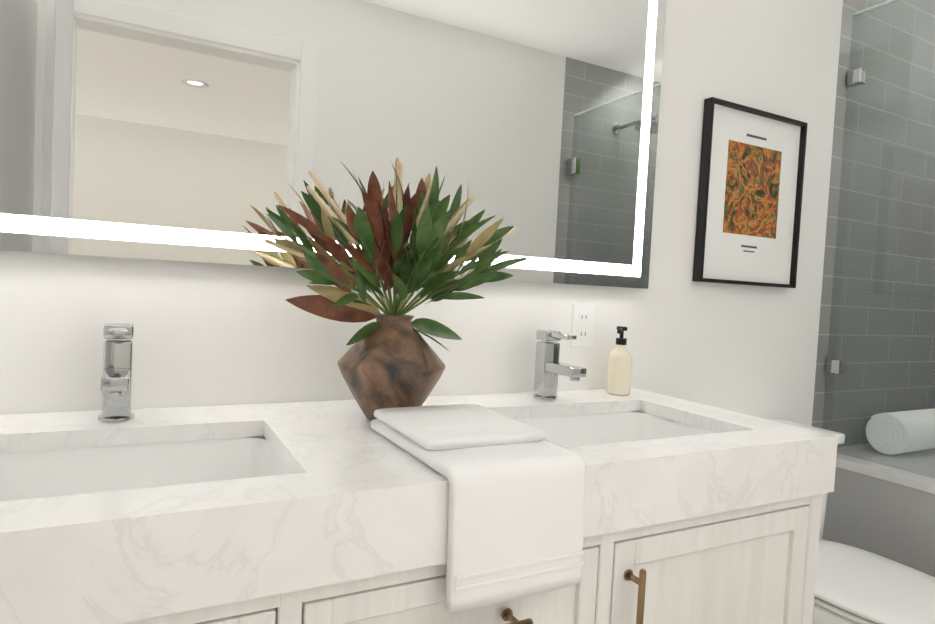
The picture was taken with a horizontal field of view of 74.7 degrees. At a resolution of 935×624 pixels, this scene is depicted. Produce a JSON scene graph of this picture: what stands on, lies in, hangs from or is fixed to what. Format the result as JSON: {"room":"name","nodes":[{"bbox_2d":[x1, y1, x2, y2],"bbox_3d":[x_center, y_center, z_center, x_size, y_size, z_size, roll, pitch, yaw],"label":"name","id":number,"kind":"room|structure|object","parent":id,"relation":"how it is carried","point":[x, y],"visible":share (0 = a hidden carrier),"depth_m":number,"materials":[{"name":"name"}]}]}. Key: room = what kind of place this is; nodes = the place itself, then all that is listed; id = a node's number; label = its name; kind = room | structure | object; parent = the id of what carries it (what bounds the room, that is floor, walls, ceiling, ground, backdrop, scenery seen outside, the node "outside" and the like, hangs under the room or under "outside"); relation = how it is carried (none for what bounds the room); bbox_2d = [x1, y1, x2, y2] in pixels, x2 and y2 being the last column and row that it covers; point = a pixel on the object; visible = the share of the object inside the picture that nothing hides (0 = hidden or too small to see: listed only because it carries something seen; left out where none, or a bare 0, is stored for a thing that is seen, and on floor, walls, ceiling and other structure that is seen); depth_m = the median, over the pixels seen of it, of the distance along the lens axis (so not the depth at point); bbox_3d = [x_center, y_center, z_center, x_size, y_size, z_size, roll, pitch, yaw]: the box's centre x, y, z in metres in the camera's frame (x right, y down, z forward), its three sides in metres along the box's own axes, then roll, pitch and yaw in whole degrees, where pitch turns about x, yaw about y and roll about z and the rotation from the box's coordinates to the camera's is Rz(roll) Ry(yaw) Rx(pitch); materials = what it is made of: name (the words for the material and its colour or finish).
{"room":"bathroom","nodes":[
{"label":"bathroom","id":0,"kind":"room"},
{"bbox_2d":[0,0,842,439],"bbox_3d":[0.060,-0.130,1.534,2.515,2.450,0.120,2,3,-28],"label":"wall","id":1,"kind":"structure","parent":0,"point":[220,334],"depth_m":1.58,"materials":[{"name":"white paint"}]},
{"bbox_2d":[0,0,665,288],"bbox_3d":[-0.179,-0.548,1.291,1.553,0.930,0.030,2,3,-28],"label":"led mirror","id":2,"kind":"object","parent":1,"relation":"attached to","point":[208,131],"visible":0.77,"depth_m":1.22,"materials":[{"name":"grey mirror"}]},
{"bbox_2d":[570,303,594,347],"bbox_3d":[0.301,0.035,1.599,0.070,0.116,0.007,2,3,-28],"label":"wall outlet plate","id":3,"kind":"object","parent":1,"relation":"attached to","point":[582,321],"visible":1,"depth_m":1.60,"materials":[{"name":"white plastic"}]},
{"bbox_2d":[693,97,807,287],"bbox_3d":[0.864,-0.343,1.858,0.433,0.522,0.028,2,3,-28],"label":"framed art","id":4,"kind":"object","parent":1,"relation":"attached to","point":[751,180],"visible":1,"depth_m":1.85,"materials":[{"name":"black metal"}]},
{"bbox_2d":[812,0,934,446],"bbox_3d":[1.592,-0.084,2.348,0.955,2.450,0.120,2,3,-28],"label":"tiled wall","id":5,"kind":"structure","parent":0,"point":[836,190],"depth_m":2.20,"materials":[{"name":"grey tile"}]},
{"bbox_3d":[0.821,1.168,1.048,3.470,0.175,1.840,2,3,-28],"label":"floor","id":6,"kind":"structure","parent":0,"visible":0},
{"bbox_2d":[40,455,821,623],"bbox_3d":[-0.121,0.694,1.089,1.560,0.674,0.584,2,3,-28],"label":"bathroom vanity","id":7,"kind":"object","parent":6,"relation":"on","point":[382,524],"depth_m":0.90,"materials":[{"name":"white wood"}]},
{"bbox_2d":[0,431,315,623],"bbox_3d":[-0.494,0.287,0.843,0.472,0.126,0.332,2,3,-28],"label":"sink","id":8,"kind":"object","parent":7,"relation":"in","point":[113,524],"depth_m":0.68,"materials":[{"name":"white stone"}]},
{"bbox_2d":[263,157,529,419],"bbox_3d":[-0.105,-0.034,1.112,0.507,0.474,0.270,2,3,-28],"label":"vase","id":9,"kind":"object","parent":7,"relation":"on","point":[389,358],"visible":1,"depth_m":1.08,"materials":[{"name":"plant"}]},
{"bbox_2d":[371,404,585,611],"bbox_3d":[0.003,0.277,0.963,0.228,0.207,0.306,2,3,-28],"label":"hand towel","id":10,"kind":"object","parent":7,"relation":"on","point":[516,509],"visible":0.98,"depth_m":0.84,"materials":[{"name":"white fabric"}]},
{"bbox_2d":[606,326,631,395],"bbox_3d":[0.390,0.124,1.572,0.065,0.173,0.060,2,3,-28],"label":"soap dispenser","id":11,"kind":"object","parent":7,"relation":"on","point":[619,370],"visible":1,"depth_m":1.55,"materials":[{"name":"beige plastic"}]},
{"bbox_2d":[505,407,763,526],"bbox_3d":[0.287,0.310,1.258,0.482,0.126,0.332,2,3,-28],"label":"sink","id":12,"kind":"object","parent":7,"relation":"in","point":[640,464],"depth_m":1.04,"materials":[{"name":"white stone"}]},
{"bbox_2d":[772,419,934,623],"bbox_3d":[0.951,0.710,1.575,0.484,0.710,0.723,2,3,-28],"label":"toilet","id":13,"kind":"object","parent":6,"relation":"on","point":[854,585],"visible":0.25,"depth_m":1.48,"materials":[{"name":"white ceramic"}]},
{"bbox_2d":[822,444,934,576],"bbox_3d":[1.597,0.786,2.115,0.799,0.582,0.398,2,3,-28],"label":"bathtub","id":14,"kind":"object","parent":6,"relation":"on","point":[885,510],"visible":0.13,"depth_m":1.90,"materials":[{"name":"white ceramic"}]},
{"bbox_2d":[866,409,934,454],"bbox_3d":[1.565,0.417,2.152,0.340,0.137,0.136,2,3,-28],"label":"rolled towel","id":15,"kind":"object","parent":14,"relation":"on","point":[924,436],"depth_m":2.07,"materials":[{"name":"white fabric"}]},
{"bbox_3d":[1.660,1.067,1.265,0.128,0.095,1.210,2,3,-28],"label":"sill","id":16,"kind":"structure","parent":6,"relation":"on","visible":0},
{"bbox_2d":[823,0,934,477],"bbox_3d":[1.622,0.025,1.396,0.108,1.964,1.594,2,3,-28],"label":"glass","id":17,"kind":"object","parent":16,"relation":"on","point":[856,77],"visible":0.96,"depth_m":1.96,"materials":[{"name":"clear glass"}]}
]}

